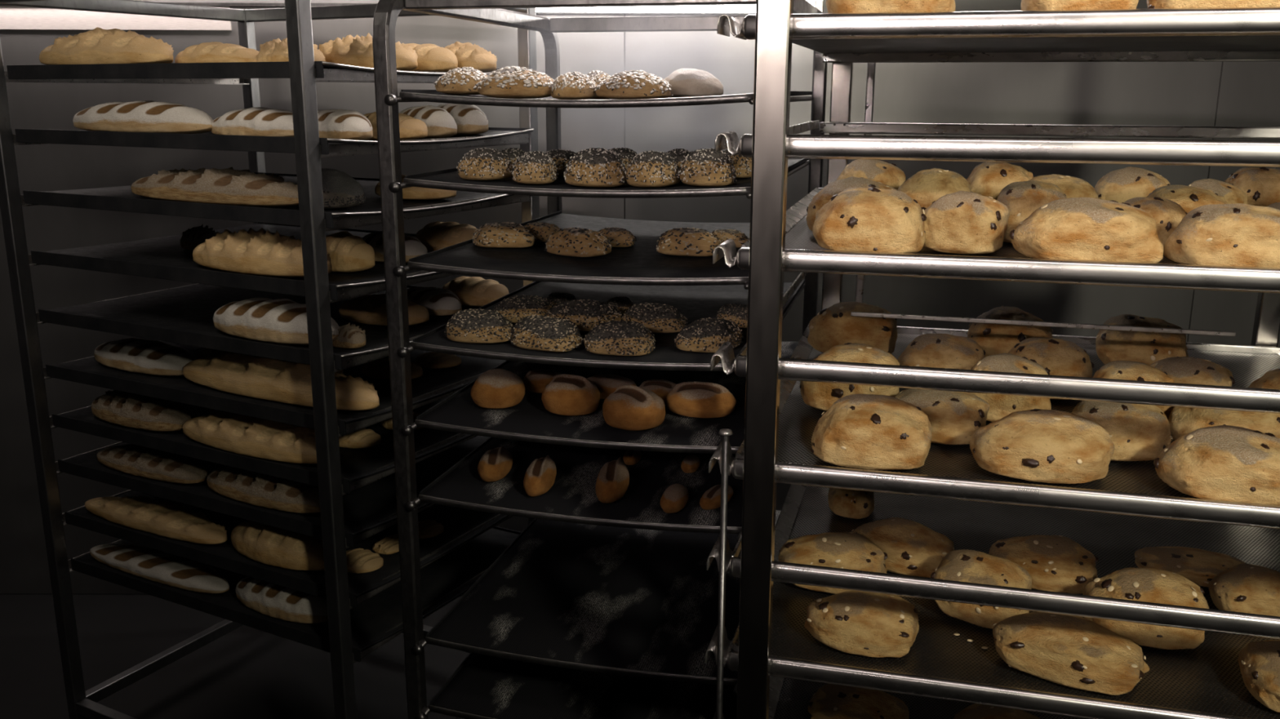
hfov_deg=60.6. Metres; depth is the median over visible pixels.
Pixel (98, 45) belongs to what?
loaf
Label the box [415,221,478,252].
loaf
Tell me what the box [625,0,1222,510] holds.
wall panel
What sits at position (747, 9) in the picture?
lamp
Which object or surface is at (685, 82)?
roll
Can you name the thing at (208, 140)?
tray
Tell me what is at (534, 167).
seeded roll
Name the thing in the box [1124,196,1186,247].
loaf
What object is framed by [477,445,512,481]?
roll
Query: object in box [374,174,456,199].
loaf
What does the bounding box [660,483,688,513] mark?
roll
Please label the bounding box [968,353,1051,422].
loaf
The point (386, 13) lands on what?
tube rack
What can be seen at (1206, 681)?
tray
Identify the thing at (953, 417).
loaf
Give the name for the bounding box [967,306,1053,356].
loaf
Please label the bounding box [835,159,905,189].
loaf
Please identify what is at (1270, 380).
loaf
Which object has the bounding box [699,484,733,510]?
roll
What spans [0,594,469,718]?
floor
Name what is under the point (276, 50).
loaf
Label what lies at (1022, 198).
loaf
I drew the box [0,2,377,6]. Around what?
trim
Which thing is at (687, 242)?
seeded roll
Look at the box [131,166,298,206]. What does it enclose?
loaf
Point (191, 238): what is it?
loaf
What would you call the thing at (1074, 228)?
loaf
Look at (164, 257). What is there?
tray
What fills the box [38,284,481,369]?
tray
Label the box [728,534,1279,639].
frame
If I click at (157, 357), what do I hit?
loaf
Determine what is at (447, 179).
baking sheet
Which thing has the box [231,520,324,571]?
loaf
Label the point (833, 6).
loaf
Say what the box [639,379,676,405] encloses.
roll
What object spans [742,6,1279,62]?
tray
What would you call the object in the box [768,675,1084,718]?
tray
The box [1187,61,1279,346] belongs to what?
wall panel
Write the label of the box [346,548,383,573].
loaf
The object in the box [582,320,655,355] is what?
seeded roll
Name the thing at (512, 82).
seeded roll
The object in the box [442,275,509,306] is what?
loaf
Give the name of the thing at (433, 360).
loaf
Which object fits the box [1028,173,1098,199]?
loaf
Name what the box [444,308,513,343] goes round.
seeded roll
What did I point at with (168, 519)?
loaf
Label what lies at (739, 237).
seeded roll
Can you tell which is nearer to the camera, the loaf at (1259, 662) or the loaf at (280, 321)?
the loaf at (1259, 662)
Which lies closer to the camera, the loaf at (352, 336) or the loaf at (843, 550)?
the loaf at (843, 550)
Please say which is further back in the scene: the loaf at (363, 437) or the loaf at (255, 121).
the loaf at (363, 437)
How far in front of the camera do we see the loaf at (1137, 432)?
1.33 m
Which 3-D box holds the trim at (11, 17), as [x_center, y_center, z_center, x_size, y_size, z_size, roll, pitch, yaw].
[-1.852,-0.932,2.982,1.470,0.062,0.006,0,14,0]
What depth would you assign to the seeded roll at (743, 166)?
1.72 m
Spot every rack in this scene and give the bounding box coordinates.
[0,0,539,718]
[372,0,827,718]
[704,0,1279,718]
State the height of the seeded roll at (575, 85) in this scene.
0.042 m
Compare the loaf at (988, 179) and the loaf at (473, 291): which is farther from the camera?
the loaf at (473, 291)
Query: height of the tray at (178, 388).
0.028 m
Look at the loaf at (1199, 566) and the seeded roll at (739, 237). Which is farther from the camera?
the seeded roll at (739, 237)
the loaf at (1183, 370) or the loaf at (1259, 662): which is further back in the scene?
the loaf at (1183, 370)
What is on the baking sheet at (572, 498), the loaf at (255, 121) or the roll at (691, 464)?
the roll at (691, 464)
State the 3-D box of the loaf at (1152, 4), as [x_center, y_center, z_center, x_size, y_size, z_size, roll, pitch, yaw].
[0.604,-0.396,1.143,0.140,0.089,0.121,4,14,14]
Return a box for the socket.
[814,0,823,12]
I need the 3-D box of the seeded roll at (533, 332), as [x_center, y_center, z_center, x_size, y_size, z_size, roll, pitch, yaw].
[-0.148,-0.044,1.741,0.130,0.048,0.104,7,15,25]
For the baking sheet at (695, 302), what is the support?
on the tube rack at (386, 13)
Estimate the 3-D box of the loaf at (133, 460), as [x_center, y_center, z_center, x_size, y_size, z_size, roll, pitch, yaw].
[-1.065,0.218,2.398,0.338,0.060,0.106,8,16,28]
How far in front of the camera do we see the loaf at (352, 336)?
2.06 m
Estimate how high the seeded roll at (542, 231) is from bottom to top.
0.033 m
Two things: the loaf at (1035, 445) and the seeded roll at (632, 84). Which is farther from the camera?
the seeded roll at (632, 84)
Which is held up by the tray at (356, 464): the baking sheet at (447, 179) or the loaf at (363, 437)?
the loaf at (363, 437)
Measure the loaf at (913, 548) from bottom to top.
0.066 m
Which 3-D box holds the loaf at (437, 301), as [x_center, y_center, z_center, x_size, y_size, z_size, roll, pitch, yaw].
[-0.467,-0.131,2.419,0.180,0.057,0.100,8,16,28]
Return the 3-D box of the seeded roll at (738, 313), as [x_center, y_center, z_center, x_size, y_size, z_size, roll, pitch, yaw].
[0.174,-0.077,1.888,0.088,0.034,0.096,3,14,11]
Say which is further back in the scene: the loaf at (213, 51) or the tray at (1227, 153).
the loaf at (213, 51)
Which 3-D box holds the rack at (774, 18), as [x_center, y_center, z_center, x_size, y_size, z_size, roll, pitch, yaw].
[0.626,0.195,1.653,0.897,1.880,0.970,4,14,14]
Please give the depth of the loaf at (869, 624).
1.39 m
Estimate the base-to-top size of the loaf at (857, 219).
0.078 m
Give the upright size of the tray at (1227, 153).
0.028 m
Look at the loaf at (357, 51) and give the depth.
2.10 m
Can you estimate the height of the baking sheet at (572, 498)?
0.025 m
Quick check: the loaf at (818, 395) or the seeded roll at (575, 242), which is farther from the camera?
the seeded roll at (575, 242)
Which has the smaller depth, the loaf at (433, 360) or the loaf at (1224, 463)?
the loaf at (1224, 463)
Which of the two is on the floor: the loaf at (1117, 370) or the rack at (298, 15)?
the rack at (298, 15)
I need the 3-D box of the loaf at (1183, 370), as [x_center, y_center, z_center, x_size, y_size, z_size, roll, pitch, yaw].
[0.792,0.030,1.590,0.122,0.073,0.110,5,15,19]
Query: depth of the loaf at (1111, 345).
1.74 m
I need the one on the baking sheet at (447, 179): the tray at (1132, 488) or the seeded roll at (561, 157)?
the seeded roll at (561, 157)
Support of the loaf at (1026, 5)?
on the tray at (1216, 33)
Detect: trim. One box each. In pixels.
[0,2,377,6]
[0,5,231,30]
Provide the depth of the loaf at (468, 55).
2.26 m
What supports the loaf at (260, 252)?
on the tray at (164, 257)
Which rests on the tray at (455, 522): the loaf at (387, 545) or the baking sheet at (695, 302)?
the loaf at (387, 545)
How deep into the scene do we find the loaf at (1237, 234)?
1.15 m
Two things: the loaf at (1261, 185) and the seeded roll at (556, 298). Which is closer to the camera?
the loaf at (1261, 185)
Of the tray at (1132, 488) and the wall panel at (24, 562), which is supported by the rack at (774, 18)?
the tray at (1132, 488)
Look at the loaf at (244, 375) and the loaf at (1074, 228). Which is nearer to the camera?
the loaf at (1074, 228)
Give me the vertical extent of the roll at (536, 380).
0.037 m
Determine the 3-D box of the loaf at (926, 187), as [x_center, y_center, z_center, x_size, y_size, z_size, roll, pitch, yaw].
[0.391,-0.214,1.474,0.107,0.087,0.112,4,14,14]
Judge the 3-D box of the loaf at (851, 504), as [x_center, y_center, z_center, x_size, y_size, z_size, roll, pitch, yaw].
[0.361,0.230,1.867,0.078,0.063,0.100,4,14,14]
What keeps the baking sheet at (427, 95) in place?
on the tube rack at (386, 13)
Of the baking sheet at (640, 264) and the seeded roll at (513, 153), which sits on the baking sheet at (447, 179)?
the seeded roll at (513, 153)
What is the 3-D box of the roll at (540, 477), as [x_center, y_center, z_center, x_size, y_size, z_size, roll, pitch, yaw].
[-0.169,0.193,1.841,0.048,0.052,0.120,2,14,8]
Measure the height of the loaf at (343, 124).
0.059 m
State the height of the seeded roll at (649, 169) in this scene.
0.054 m
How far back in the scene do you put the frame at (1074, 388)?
1.22 m
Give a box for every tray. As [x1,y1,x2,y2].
[6,61,533,79]
[14,127,533,154]
[22,172,512,228]
[31,222,442,300]
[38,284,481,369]
[45,341,505,435]
[52,395,473,493]
[57,435,489,546]
[64,490,509,608]
[70,526,521,662]
[726,484,1279,718]
[731,324,1279,528]
[736,187,1279,293]
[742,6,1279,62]
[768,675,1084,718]
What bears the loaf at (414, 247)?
on the tray at (164, 257)
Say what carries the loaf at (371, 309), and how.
on the tray at (184, 315)
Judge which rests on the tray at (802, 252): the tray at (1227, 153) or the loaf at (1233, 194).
the loaf at (1233, 194)
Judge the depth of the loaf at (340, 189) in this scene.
2.06 m
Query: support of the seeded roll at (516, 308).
on the baking sheet at (695, 302)
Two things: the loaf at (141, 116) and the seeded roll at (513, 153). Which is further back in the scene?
the loaf at (141, 116)
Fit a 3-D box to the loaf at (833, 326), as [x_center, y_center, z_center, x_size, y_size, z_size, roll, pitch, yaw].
[0.366,-0.053,1.882,0.150,0.094,0.115,4,14,14]
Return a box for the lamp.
[535,0,823,14]
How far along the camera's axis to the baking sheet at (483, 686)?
1.93 m
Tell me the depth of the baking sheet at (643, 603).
1.99 m
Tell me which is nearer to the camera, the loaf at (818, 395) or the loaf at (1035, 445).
the loaf at (1035, 445)
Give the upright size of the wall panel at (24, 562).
2.466 m
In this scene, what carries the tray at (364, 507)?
on the rack at (298, 15)
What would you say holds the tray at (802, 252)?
on the rack at (774, 18)
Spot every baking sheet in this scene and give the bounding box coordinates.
[399,89,812,107]
[403,158,809,198]
[407,210,750,285]
[411,280,804,371]
[414,341,799,453]
[418,437,742,533]
[425,510,781,685]
[428,652,737,718]
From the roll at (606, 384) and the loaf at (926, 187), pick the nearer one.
the loaf at (926, 187)
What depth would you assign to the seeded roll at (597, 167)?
1.62 m
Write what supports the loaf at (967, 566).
on the tray at (1206, 681)
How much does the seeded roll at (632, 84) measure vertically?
0.043 m
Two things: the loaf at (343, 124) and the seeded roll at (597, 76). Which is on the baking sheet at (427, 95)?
the seeded roll at (597, 76)
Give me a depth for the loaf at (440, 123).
2.22 m
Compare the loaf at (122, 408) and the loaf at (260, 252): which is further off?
the loaf at (122, 408)
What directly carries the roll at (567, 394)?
on the baking sheet at (528, 420)
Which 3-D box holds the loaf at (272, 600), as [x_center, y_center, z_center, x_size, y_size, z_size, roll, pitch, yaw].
[-0.738,0.489,2.281,0.268,0.074,0.100,8,16,28]
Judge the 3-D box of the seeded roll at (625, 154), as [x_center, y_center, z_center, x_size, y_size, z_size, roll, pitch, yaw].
[-0.034,-0.328,1.822,0.079,0.051,0.095,1,14,5]
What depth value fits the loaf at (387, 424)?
2.38 m
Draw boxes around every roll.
[434,66,488,94]
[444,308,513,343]
[456,147,514,180]
[471,222,536,248]
[471,368,524,408]
[476,66,554,98]
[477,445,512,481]
[492,294,555,323]
[501,147,525,163]
[509,315,582,351]
[511,151,558,184]
[522,368,561,393]
[523,455,556,497]
[524,222,561,241]
[541,373,599,415]
[544,226,612,257]
[544,298,623,331]
[545,149,575,176]
[546,292,576,306]
[550,71,597,99]
[563,147,626,187]
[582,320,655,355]
[586,70,611,99]
[586,373,636,399]
[594,70,672,99]
[595,457,629,503]
[598,226,636,247]
[602,385,665,431]
[605,296,633,316]
[608,147,637,169]
[622,302,688,333]
[622,449,641,465]
[624,150,680,187]
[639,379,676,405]
[656,227,722,256]
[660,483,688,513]
[664,68,723,97]
[666,148,690,168]
[666,381,736,417]
[674,317,743,352]
[678,147,736,186]
[680,454,699,473]
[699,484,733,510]
[711,228,749,247]
[716,303,747,328]
[724,148,751,178]
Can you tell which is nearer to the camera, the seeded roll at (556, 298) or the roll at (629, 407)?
the roll at (629, 407)
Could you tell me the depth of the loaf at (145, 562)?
2.42 m
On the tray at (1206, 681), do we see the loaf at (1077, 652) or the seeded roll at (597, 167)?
the loaf at (1077, 652)
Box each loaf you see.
[39,26,173,64]
[72,100,213,133]
[84,495,226,544]
[89,543,229,593]
[91,390,191,431]
[93,337,195,375]
[97,444,207,484]
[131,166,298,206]
[174,41,258,62]
[179,223,218,250]
[182,352,379,410]
[182,410,316,463]
[192,227,332,276]
[206,466,320,513]
[208,408,313,429]
[211,106,293,137]
[213,297,339,344]
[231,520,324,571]
[235,576,328,623]
[256,37,325,62]
[296,168,365,208]
[317,109,373,142]
[319,32,417,71]
[325,231,374,272]
[332,322,365,348]
[338,293,429,325]
[338,427,381,448]
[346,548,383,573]
[361,231,427,262]
[363,111,427,140]
[372,533,399,555]
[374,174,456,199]
[381,412,423,431]
[399,105,457,138]
[404,43,457,71]
[407,286,462,315]
[414,351,461,368]
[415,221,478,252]
[437,103,488,135]
[441,41,497,72]
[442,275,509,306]
[777,532,887,594]
[800,342,899,411]
[804,590,919,657]
[806,176,897,231]
[807,301,897,354]
[808,684,909,718]
[809,394,932,470]
[812,186,926,253]
[825,0,955,13]
[828,488,875,519]
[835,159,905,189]
[851,517,954,577]
[894,388,989,444]
[897,168,971,209]
[897,333,985,369]
[922,191,1009,254]
[930,549,1031,629]
[965,161,1033,199]
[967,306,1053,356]
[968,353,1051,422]
[968,408,1114,484]
[988,534,1098,594]
[992,612,1149,695]
[996,180,1067,243]
[1007,337,1094,399]
[1009,197,1164,262]
[1020,0,1138,10]
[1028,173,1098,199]
[1071,400,1173,461]
[1082,567,1208,649]
[1093,360,1174,419]
[1094,166,1170,203]
[1095,314,1188,365]
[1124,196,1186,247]
[1134,546,1245,586]
[1146,0,1279,8]
[1146,184,1228,213]
[1150,356,1235,386]
[1153,425,1279,506]
[1163,203,1279,267]
[1168,406,1279,439]
[1187,178,1247,204]
[1208,564,1279,617]
[1225,166,1279,206]
[1238,640,1279,712]
[1248,368,1279,389]
[1267,202,1279,209]
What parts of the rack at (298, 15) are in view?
post, post, post, post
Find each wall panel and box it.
[0,0,623,595]
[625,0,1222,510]
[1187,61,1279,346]
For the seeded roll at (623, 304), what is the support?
on the baking sheet at (695, 302)
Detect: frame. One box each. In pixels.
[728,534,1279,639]
[733,271,1279,413]
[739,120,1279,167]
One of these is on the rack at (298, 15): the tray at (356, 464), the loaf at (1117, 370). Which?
the tray at (356, 464)
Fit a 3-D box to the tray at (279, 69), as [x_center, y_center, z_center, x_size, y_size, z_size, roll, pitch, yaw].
[-0.770,-0.608,2.327,0.877,0.028,0.632,8,16,28]
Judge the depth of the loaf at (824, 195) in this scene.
1.41 m
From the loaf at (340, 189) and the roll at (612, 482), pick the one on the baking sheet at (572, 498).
the roll at (612, 482)
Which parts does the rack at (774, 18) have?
stop rod, post, post, frame, post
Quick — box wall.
[623,13,1222,342]
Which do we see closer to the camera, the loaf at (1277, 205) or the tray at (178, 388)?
the loaf at (1277, 205)
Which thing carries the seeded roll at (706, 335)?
on the baking sheet at (695, 302)
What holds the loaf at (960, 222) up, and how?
on the tray at (802, 252)
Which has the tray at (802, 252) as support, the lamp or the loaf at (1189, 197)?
the loaf at (1189, 197)
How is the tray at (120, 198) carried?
on the rack at (298, 15)
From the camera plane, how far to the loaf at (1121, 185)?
1.54 m
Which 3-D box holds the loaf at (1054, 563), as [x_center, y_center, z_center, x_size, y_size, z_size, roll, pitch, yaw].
[0.591,0.292,1.607,0.152,0.067,0.121,5,15,20]
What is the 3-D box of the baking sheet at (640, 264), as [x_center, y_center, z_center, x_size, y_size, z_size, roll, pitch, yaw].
[-0.007,-0.211,1.984,0.538,0.025,0.745,4,14,14]
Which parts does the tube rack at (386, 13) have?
support rod, support rod, support rod, support rod, support rod, support rod, support rod, support rod, frame, support rod, support rod, support rod, support rod, support rod, frame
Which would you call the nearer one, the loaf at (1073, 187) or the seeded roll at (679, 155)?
the loaf at (1073, 187)
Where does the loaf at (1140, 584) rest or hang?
on the tray at (1206, 681)
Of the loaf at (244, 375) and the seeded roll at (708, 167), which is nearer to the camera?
the seeded roll at (708, 167)
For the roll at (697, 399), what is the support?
on the baking sheet at (528, 420)
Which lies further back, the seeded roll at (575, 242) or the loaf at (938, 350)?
the seeded roll at (575, 242)
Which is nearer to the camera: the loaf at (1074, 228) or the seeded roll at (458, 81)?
the loaf at (1074, 228)
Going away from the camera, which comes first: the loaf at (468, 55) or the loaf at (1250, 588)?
the loaf at (1250, 588)
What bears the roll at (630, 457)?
on the baking sheet at (572, 498)
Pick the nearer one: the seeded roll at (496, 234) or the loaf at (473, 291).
the seeded roll at (496, 234)
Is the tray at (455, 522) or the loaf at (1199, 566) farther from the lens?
the tray at (455, 522)
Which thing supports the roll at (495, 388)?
on the baking sheet at (528, 420)
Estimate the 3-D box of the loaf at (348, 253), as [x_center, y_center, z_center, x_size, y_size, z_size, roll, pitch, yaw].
[-0.589,-0.215,2.175,0.133,0.079,0.090,5,15,19]
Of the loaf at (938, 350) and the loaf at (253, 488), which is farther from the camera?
the loaf at (253, 488)
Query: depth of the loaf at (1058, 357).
1.59 m
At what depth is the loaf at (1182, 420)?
1.35 m
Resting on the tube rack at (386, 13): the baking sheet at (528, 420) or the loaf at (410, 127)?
the baking sheet at (528, 420)
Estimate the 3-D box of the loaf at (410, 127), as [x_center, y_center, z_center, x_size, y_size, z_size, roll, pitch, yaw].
[-0.504,-0.464,2.171,0.182,0.059,0.100,7,15,25]
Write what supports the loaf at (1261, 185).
on the tray at (802, 252)
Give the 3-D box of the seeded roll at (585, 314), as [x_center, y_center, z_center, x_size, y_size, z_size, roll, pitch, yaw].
[-0.095,-0.078,1.885,0.131,0.047,0.093,10,17,34]
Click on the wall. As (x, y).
(624, 14)
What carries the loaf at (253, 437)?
on the tray at (356, 464)
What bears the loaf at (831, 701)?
on the tray at (788, 698)
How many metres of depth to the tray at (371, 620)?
2.36 m
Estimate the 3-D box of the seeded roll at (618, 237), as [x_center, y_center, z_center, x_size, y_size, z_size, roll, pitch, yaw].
[-0.045,-0.221,1.963,0.082,0.032,0.084,4,14,14]
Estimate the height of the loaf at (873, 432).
0.080 m
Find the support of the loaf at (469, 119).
on the tray at (208, 140)
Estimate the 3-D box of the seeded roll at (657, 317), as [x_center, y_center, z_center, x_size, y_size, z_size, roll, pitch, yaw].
[0.025,-0.073,1.871,0.119,0.044,0.095,3,14,10]
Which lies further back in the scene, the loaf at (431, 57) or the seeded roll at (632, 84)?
the loaf at (431, 57)
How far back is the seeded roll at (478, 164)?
1.70 m
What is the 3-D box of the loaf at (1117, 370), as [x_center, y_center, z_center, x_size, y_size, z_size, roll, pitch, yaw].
[0.667,0.046,1.494,0.118,0.086,0.115,4,14,14]

